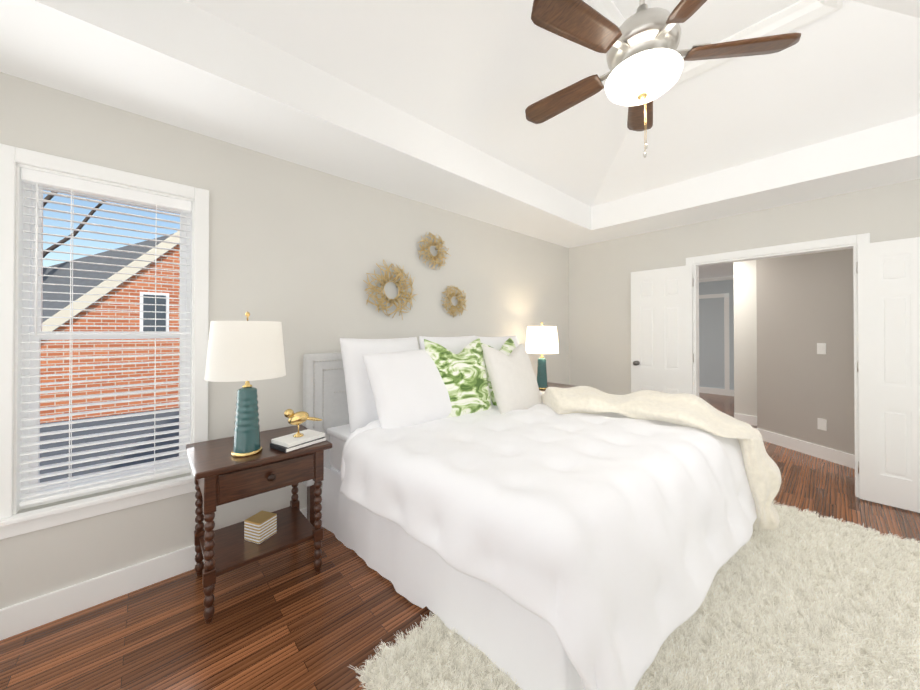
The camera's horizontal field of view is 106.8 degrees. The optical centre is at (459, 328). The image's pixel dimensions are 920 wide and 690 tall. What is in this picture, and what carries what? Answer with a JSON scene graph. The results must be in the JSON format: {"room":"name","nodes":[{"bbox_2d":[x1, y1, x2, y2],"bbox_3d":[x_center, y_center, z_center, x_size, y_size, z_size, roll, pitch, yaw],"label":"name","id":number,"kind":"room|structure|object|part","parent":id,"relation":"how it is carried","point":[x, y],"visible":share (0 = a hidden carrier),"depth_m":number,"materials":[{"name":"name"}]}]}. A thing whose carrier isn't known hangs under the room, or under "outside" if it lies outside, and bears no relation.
{"room":"bedroom","nodes":[
{"label":"bedroom","id":0,"kind":"room"},
{"bbox_2d":[0,72,568,608],"bbox_3d":[-0.453,0.091,2.955,5.350,2.500,0.150,0,-1,-42],"label":"wall","id":1,"kind":"structure","parent":0,"point":[298,251],"depth_m":2.19,"materials":[{"name":"paint"}]},
{"bbox_2d":[0,144,208,539],"bbox_3d":[-1.752,0.056,1.739,0.810,1.695,0.205,0,-1,-42],"label":"window","id":2,"kind":"structure","parent":1,"relation":"in","point":[22,188],"depth_m":1.64,"materials":[{"name":"white plastic"}]},
{"bbox_3d":[-1.967,0.009,1.466,0.065,1.605,0.020,0,-1,-42],"label":"casing","id":3,"kind":"part","parent":2,"relation":"part of","materials":[{"name":"white wood"}]},
{"bbox_3d":[-2.012,0.038,1.591,0.020,1.508,0.075,0,-1,-42],"label":"frame","id":4,"kind":"part","parent":2,"relation":"part of","materials":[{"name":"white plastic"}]},
{"bbox_3d":[-1.984,0.392,1.593,0.028,0.760,0.025,0,-1,-42],"label":"sash","id":5,"kind":"part","parent":2,"relation":"part of","materials":[{"name":"white plastic"}]},
{"bbox_3d":[-2.004,-0.322,1.619,0.028,0.748,0.028,0,-1,-42],"label":"sash","id":6,"kind":"part","parent":2,"relation":"part of","materials":[{"name":"white plastic"}]},
{"bbox_3d":[-1.714,-0.760,1.702,0.620,0.065,0.020,0,-1,-42],"label":"casing","id":7,"kind":"part","parent":2,"relation":"part of","materials":[{"name":"white wood"}]},
{"bbox_3d":[-1.786,0.759,1.771,0.508,0.028,0.025,0,-1,-42],"label":"sash","id":8,"kind":"part","parent":2,"relation":"part of","materials":[{"name":"white plastic"}]},
{"bbox_3d":[-1.786,0.027,1.776,0.508,0.028,0.025,0,-1,-42],"label":"sash","id":9,"kind":"part","parent":2,"relation":"part of","materials":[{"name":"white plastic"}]},
{"bbox_3d":[-1.805,0.040,1.797,0.508,0.028,0.028,0,-1,-42],"label":"sash","id":10,"kind":"part","parent":2,"relation":"part of","materials":[{"name":"white plastic"}]},
{"bbox_3d":[-1.805,-0.680,1.802,0.508,0.028,0.028,0,-1,-42],"label":"sash","id":11,"kind":"part","parent":2,"relation":"part of","materials":[{"name":"white plastic"}]},
{"bbox_3d":[-1.536,-0.055,1.876,0.003,1.198,0.004,0,-1,-42],"label":"blind cord","id":12,"kind":"part","parent":2,"relation":"part of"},
{"bbox_3d":[-1.607,-0.319,1.979,0.028,0.748,0.028,0,-1,-42],"label":"sash","id":13,"kind":"part","parent":2,"relation":"part of","materials":[{"name":"white plastic"}]},
{"bbox_3d":[-1.587,0.395,1.953,0.028,0.760,0.025,0,-1,-42],"label":"sash","id":14,"kind":"part","parent":2,"relation":"part of","materials":[{"name":"white plastic"}]},
{"bbox_3d":[-1.580,0.041,1.983,0.020,1.508,0.075,0,-1,-42],"label":"frame","id":15,"kind":"part","parent":2,"relation":"part of","materials":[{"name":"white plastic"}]},
{"bbox_3d":[-1.460,0.012,1.927,0.065,1.605,0.020,0,-1,-42],"label":"casing","id":16,"kind":"part","parent":2,"relation":"part of","materials":[{"name":"white wood"}]},
{"bbox_2d":[0,502,321,640],"bbox_3d":[-0.397,1.276,2.885,5.050,0.130,0.016,0,-1,-42],"label":"baseboard","id":17,"kind":"structure","parent":1,"relation":"attached to","point":[23,616],"depth_m":1.64,"materials":[{"name":"white wood"}]},
{"bbox_2d":[363,259,416,319],"bbox_3d":[-0.539,-0.306,2.702,0.495,0.471,0.112,0,-1,-42],"label":"wall art","id":18,"kind":"object","parent":1,"relation":"attached to","point":[396,272],"visible":0.96,"depth_m":2.70,"materials":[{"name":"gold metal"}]},
{"bbox_2d":[418,232,449,269],"bbox_3d":[-0.233,-0.684,2.997,0.340,0.331,0.089,0,-1,-42],"label":"wall art","id":19,"kind":"object","parent":1,"relation":"attached to","point":[437,244],"visible":0.96,"depth_m":2.99,"materials":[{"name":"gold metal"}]},
{"bbox_2d":[441,285,467,316],"bbox_3d":[-0.049,-0.253,3.162,0.316,0.307,0.089,0,-1,-42],"label":"wall art","id":20,"kind":"object","parent":1,"relation":"attached to","point":[449,297],"visible":1,"depth_m":3.15,"materials":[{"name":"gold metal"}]},
{"bbox_2d":[0,393,919,689],"bbox_3d":[2.435,1.395,3.522,10.400,0.100,5.280,0,-1,-42],"label":"floor","id":21,"kind":"structure","parent":0,"point":[290,619],"depth_m":1.54,"materials":[{"name":"brown wood"}]},
{"bbox_2d":[186,425,331,623],"bbox_3d":[-1.096,0.982,1.864,0.600,0.705,0.522,0,-1,-42],"label":"nightstand","id":22,"kind":"object","parent":21,"relation":"on","point":[222,475],"visible":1,"depth_m":1.74,"materials":[{"name":"brown wood"}]},
{"bbox_3d":[-1.411,0.995,1.852,0.046,0.677,0.046,0,-1,-42],"label":"leg","id":23,"kind":"part","parent":22,"relation":"part of","materials":[{"name":"brown wood"}]},
{"bbox_3d":[-1.140,0.993,1.553,0.046,0.677,0.046,0,-1,-42],"label":"leg","id":24,"kind":"part","parent":22,"relation":"part of","materials":[{"name":"brown wood"}]},
{"bbox_2d":[204,312,285,456],"bbox_3d":[-1.078,0.270,1.731,0.350,0.715,0.350,0,-1,-42],"label":"lamp","id":25,"kind":"object","parent":22,"relation":"on","point":[247,351],"visible":1,"depth_m":1.63,"materials":[{"name":"white fabric"}]},
{"bbox_3d":[-1.078,0.103,1.732,0.350,0.280,0.350,0,-1,-42],"label":"lamp shade","id":26,"kind":"part","parent":25,"relation":"part of","materials":[{"name":"white fabric"}]},
{"bbox_2d":[199,506,313,576],"bbox_3d":[-1.096,1.130,1.864,0.490,0.022,0.410,0,-1,-42],"label":"shelf","id":27,"kind":"object","parent":22,"relation":"attached to","point":[232,552],"depth_m":1.80,"materials":[{"name":"brown wood"}]},
{"bbox_2d":[244,510,276,543],"bbox_3d":[-1.073,1.065,1.839,0.110,0.105,0.110,0,0,20],"label":"striped box","id":28,"kind":"object","parent":22,"relation":"in","point":[260,527],"visible":1,"depth_m":1.80,"materials":[{"name":"white cardboard"}]},
{"bbox_3d":[-0.949,0.735,1.704,0.420,0.125,0.014,0,-1,-42],"label":"drawer","id":29,"kind":"part","parent":22,"relation":"part of","materials":[{"name":"brown wood"}]},
{"bbox_3d":[-0.932,0.733,1.686,0.038,0.037,0.035,0,-1,-42],"label":"drawer knob","id":30,"kind":"part","parent":22,"relation":"part of","materials":[{"name":"brown wood"}]},
{"bbox_3d":[-1.053,0.998,2.177,0.046,0.677,0.046,0,-1,-42],"label":"leg","id":31,"kind":"part","parent":22,"relation":"part of","materials":[{"name":"brown wood"}]},
{"bbox_2d":[270,429,325,452],"bbox_3d":[-0.882,0.607,1.864,0.162,0.042,0.234,0,0,34],"label":"books","id":32,"kind":"object","parent":22,"relation":"on","point":[287,443],"visible":0.98,"depth_m":1.81,"materials":[{"name":"white paper"}]},
{"bbox_2d":[284,409,321,437],"bbox_3d":[-0.860,0.509,1.871,0.178,0.151,0.097,0,-1,-42],"label":"bird figurine","id":33,"kind":"object","parent":32,"relation":"on","point":[299,417],"visible":1,"depth_m":1.84,"materials":[{"name":"gold metal"}]},
{"bbox_3d":[-0.781,0.996,1.878,0.046,0.677,0.046,0,-1,-42],"label":"leg","id":34,"kind":"part","parent":22,"relation":"part of","materials":[{"name":"brown wood"}]},
{"bbox_2d":[303,335,784,689],"bbox_3d":[0.494,0.695,2.214,2.201,1.283,2.191,0,-1,-42],"label":"bed","id":35,"kind":"object","parent":21,"relation":"on","point":[486,495],"visible":1,"depth_m":1.56,"materials":[{"name":"fabric"}]},
{"bbox_3d":[-0.987,1.182,2.294,0.060,0.310,0.060,0,-1,-42],"label":"headboard leg","id":36,"kind":"part","parent":35,"relation":"part of","materials":[{"name":"brown wood"}]},
{"bbox_3d":[0.413,0.807,2.260,1.876,0.260,1.817,0,-1,-42],"label":"mattress","id":37,"kind":"part","parent":35,"relation":"part of","materials":[{"name":"white fabric"}]},
{"bbox_3d":[-0.267,0.607,2.947,2.060,0.870,0.083,0,-1,-42],"label":"headboard","id":38,"kind":"part","parent":35,"relation":"part of","materials":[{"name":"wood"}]},
{"bbox_2d":[363,346,451,428],"bbox_3d":[-0.282,0.392,2.302,0.748,0.554,0.274,0,-1,-42],"label":"pillow","id":39,"kind":"object","parent":35,"relation":"on","point":[413,388],"depth_m":2.18,"materials":[{"name":"white fabric"}]},
{"bbox_2d":[424,338,491,417],"bbox_3d":[-0.001,0.357,2.497,0.539,0.605,0.229,0,-1,-42],"label":"pillow","id":40,"kind":"object","parent":35,"relation":"on","point":[459,381],"depth_m":2.41,"materials":[{"name":"green fabric"}]},
{"bbox_2d":[481,337,515,405],"bbox_3d":[0.372,0.350,2.891,0.588,0.596,0.237,0,-1,-42],"label":"pillow","id":41,"kind":"object","parent":35,"relation":"on","point":[508,348],"depth_m":2.78,"materials":[{"name":"beige fabric"}]},
{"bbox_2d":[482,344,541,413],"bbox_3d":[0.426,0.385,2.698,0.557,0.555,0.258,0,-1,-42],"label":"pillow","id":42,"kind":"object","parent":35,"relation":"on","point":[510,382],"depth_m":2.57,"materials":[{"name":"beige fabric"}]},
{"bbox_2d":[540,382,575,390],"bbox_3d":[1.000,0.995,3.767,0.600,0.705,0.522,0,-1,-42],"label":"nightstand","id":43,"kind":"object","parent":21,"relation":"on","point":[550,384],"depth_m":3.87,"materials":[{"name":"brown wood"}]},
{"bbox_2d":[526,322,558,389],"bbox_3d":[0.876,0.283,3.654,0.350,0.715,0.350,0,-1,-42],"label":"lamp","id":44,"kind":"object","parent":43,"relation":"on","point":[541,340],"visible":0.94,"depth_m":3.53,"materials":[{"name":"white fabric"}]},
{"bbox_3d":[0.876,0.116,3.655,0.350,0.280,0.350,0,-1,-42],"label":"lamp shade","id":45,"kind":"part","parent":44,"relation":"part of","materials":[{"name":"white fabric"}]},
{"bbox_2d":[347,501,919,689],"bbox_3d":[1.482,1.319,1.381,2.850,0.022,2.390,0,-1,-42],"label":"shag rug","id":46,"kind":"object","parent":21,"relation":"on","point":[802,600],"visible":0.4,"depth_m":1.45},
{"bbox_2d":[0,0,919,247],"bbox_3d":[0.918,-1.559,1.456,5.350,0.900,4.230,0,-1,-42],"label":"ceiling","id":47,"kind":"structure","parent":0,"point":[428,102],"depth_m":2.11,"materials":[{"name":"paint"}]},
{"bbox_2d":[583,0,625,26],"bbox_3d":[0.644,-1.767,1.782,2.180,0.075,0.120,0,-1,-42],"label":"crown molding","id":48,"kind":"structure","parent":47,"relation":"attached to","point":[608,10],"depth_m":1.90,"materials":[{"name":"white paint"}]},
{"bbox_2d":[525,0,800,157],"bbox_3d":[0.794,-1.290,1.585,1.184,1.035,1.149,0,-1,-42],"label":"ceiling fan","id":49,"kind":"object","parent":47,"relation":"hanging from","point":[645,61],"visible":1,"depth_m":1.47,"materials":[{"name":"brown wood"}]},
{"bbox_3d":[0.539,-1.226,1.837,0.138,0.037,0.432,0,-1,-42],"label":"blade","id":50,"kind":"part","parent":49,"relation":"part of","materials":[{"name":"brown wood"}]},
{"bbox_3d":[0.471,-1.229,1.378,0.428,0.037,0.204,0,-1,-42],"label":"blade","id":51,"kind":"part","parent":49,"relation":"part of","materials":[{"name":"brown wood"}]},
{"bbox_3d":[1.007,-1.226,1.917,0.420,0.037,0.236,0,-1,-42],"label":"blade","id":52,"kind":"part","parent":49,"relation":"part of","materials":[{"name":"brown wood"}]},
{"bbox_3d":[0.831,-1.331,1.558,0.300,0.275,0.300,0,-1,-42],"label":"motor","id":53,"kind":"part","parent":49,"relation":"part of","materials":[{"name":"silver metal"}]},
{"bbox_3d":[0.831,-1.114,1.556,0.316,0.097,0.316,0,-1,-42],"label":"glass","id":54,"kind":"part","parent":49,"relation":"part of","materials":[{"name":"white glass"}]},
{"bbox_3d":[0.892,-1.231,1.162,0.302,0.037,0.392,0,-1,-42],"label":"blade","id":55,"kind":"part","parent":49,"relation":"part of","materials":[{"name":"brown wood"}]},
{"bbox_3d":[1.227,-1.229,1.498,0.330,0.037,0.375,0,-1,-42],"label":"blade","id":56,"kind":"part","parent":49,"relation":"part of","materials":[{"name":"brown wood"}]},
{"bbox_2d":[671,0,841,87],"bbox_3d":[1.692,-1.764,2.160,0.120,0.075,0.970,0,-1,-42],"label":"crown molding","id":57,"kind":"structure","parent":47,"relation":"attached to","point":[795,16],"depth_m":1.99,"materials":[{"name":"white paint"}]},
{"bbox_2d":[817,0,842,7],"bbox_3d":[1.215,-1.772,1.153,2.180,0.075,0.120,0,-1,-42],"label":"crown molding","id":58,"kind":"structure","parent":47,"relation":"attached to","point":[835,3],"depth_m":1.82,"materials":[{"name":"white paint"}]},
{"bbox_2d":[569,179,919,394],"bbox_3d":[2.883,0.093,3.127,0.120,2.500,4.080,0,-1,-42],"label":"wall","id":59,"kind":"structure","parent":0,"point":[600,315],"depth_m":3.71,"materials":[{"name":"paint"}]},
{"bbox_2d":[631,265,693,394],"bbox_3d":[2.169,0.340,3.709,0.113,1.990,0.606,0,-1,-42],"label":"door leaf","id":60,"kind":"structure","parent":59,"relation":"in","point":[662,357],"depth_m":3.70,"materials":[{"name":"wood"}]},
{"bbox_3d":[2.188,-0.600,3.737,0.035,0.110,0.390,0,-1,-42],"label":"rail","id":61,"kind":"part","parent":60,"relation":"part of","materials":[{"name":"white wood"}]},
{"bbox_3d":[2.188,-0.295,3.735,0.035,0.100,0.390,0,-1,-42],"label":"rail","id":62,"kind":"part","parent":60,"relation":"part of","materials":[{"name":"white wood"}]},
{"bbox_3d":[2.188,0.525,3.729,0.035,0.180,0.390,0,-1,-42],"label":"rail","id":63,"kind":"part","parent":60,"relation":"part of","materials":[{"name":"white wood"}]},
{"bbox_2d":[686,233,869,497],"bbox_3d":[2.836,0.298,3.164,0.138,2.090,1.240,0,-1,-42],"label":"door frame","id":64,"kind":"structure","parent":59,"relation":"attached to","point":[828,242],"depth_m":2.97,"materials":[{"name":"white wood"}]},
{"bbox_3d":[2.398,0.301,3.556,0.018,2.090,0.070,0,-1,-42],"label":"door casing","id":65,"kind":"part","parent":64,"relation":"part of","materials":[{"name":"white wood"}]},
{"bbox_3d":[2.842,-0.669,3.176,0.120,0.015,1.070,0,-1,-42],"label":"door jamb","id":66,"kind":"part","parent":64,"relation":"part of","materials":[{"name":"white wood"}]},
{"bbox_3d":[3.184,0.295,2.690,0.018,2.090,0.070,0,-1,-42],"label":"door casing","id":67,"kind":"part","parent":64,"relation":"part of","materials":[{"name":"white wood"}]},
{"bbox_2d":[856,237,919,512],"bbox_3d":[3.315,0.331,2.448,0.113,1.990,0.606,0,-1,-42],"label":"door leaf","id":68,"kind":"structure","parent":59,"relation":"in","point":[888,360],"depth_m":2.56,"materials":[{"name":"wood"}]},
{"bbox_3d":[3.337,-0.609,2.471,0.035,0.110,0.390,0,-1,-42],"label":"rail","id":69,"kind":"part","parent":68,"relation":"part of","materials":[{"name":"white wood"}]},
{"bbox_3d":[3.337,-0.304,2.469,0.035,0.100,0.390,0,-1,-42],"label":"rail","id":70,"kind":"part","parent":68,"relation":"part of","materials":[{"name":"white wood"}]},
{"bbox_3d":[3.337,0.516,2.463,0.035,0.180,0.390,0,-1,-42],"label":"rail","id":71,"kind":"part","parent":68,"relation":"part of","materials":[{"name":"white wood"}]},
{"bbox_3d":[3.337,1.216,2.458,0.035,0.220,0.390,0,-1,-42],"label":"rail","id":72,"kind":"part","parent":68,"relation":"part of","materials":[{"name":"white wood"}]},
{"bbox_2d":[699,248,854,468],"bbox_3d":[4.071,0.077,5.239,4.720,2.560,4.950,0,-1,-42],"label":"hallway","id":73,"kind":"object","parent":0,"point":[776,347],"visible":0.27,"depth_m":3.87,"materials":[{"name":"paint"}]},
{"bbox_3d":[5.118,-0.688,7.410,0.020,0.080,1.150,0,-1,-42],"label":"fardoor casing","id":74,"kind":"part","parent":73,"relation":"part of","materials":[{"name":"white wood"}]},
{"bbox_3d":[5.657,-1.037,6.788,0.060,0.070,4.800,0,-1,-42],"label":"crown","id":75,"kind":"part","parent":73,"relation":"part of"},
{"bbox_3d":[5.674,1.303,6.787,0.015,0.130,4.800,0,-1,-42],"label":"baseboard","id":76,"kind":"part","parent":73,"relation":"part of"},
{"bbox_3d":[5.477,0.320,7.007,0.020,2.100,0.080,0,-1,-42],"label":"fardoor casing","id":77,"kind":"part","parent":73,"relation":"part of","materials":[{"name":"white wood"}]},
{"bbox_3d":[4.704,1.285,4.137,0.015,0.130,2.180,0,-1,-42],"label":"baseboard","id":78,"kind":"part","parent":73,"relation":"part of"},
{"bbox_2d":[817,343,825,353],"bbox_3d":[3.753,0.206,3.545,0.047,0.115,0.066,0,-1,-42],"label":"switch","id":79,"kind":"object","parent":73,"relation":"attached to","point":[821,347],"depth_m":3.54,"materials":[{"name":"white plastic"}]},
{"bbox_2d":[817,418,826,430],"bbox_3d":[3.753,0.991,3.540,0.047,0.115,0.066,0,-1,-42],"label":"outlet plate","id":80,"kind":"object","parent":73,"relation":"attached to","point":[821,422],"depth_m":3.54,"materials":[{"name":"white plastic"}]},
{"label":"outside","id":81,"kind":"structure","parent":0,"visible":0},
{"bbox_2d":[39,191,179,482],"bbox_3d":[-6.459,-2.583,5.908,14.000,13.889,12.250,0,-1,-42],"label":"view","id":82,"kind":"structure","parent":81,"point":[82,297],"depth_m":7.36,"materials":[{"name":"red brick"}]}
]}

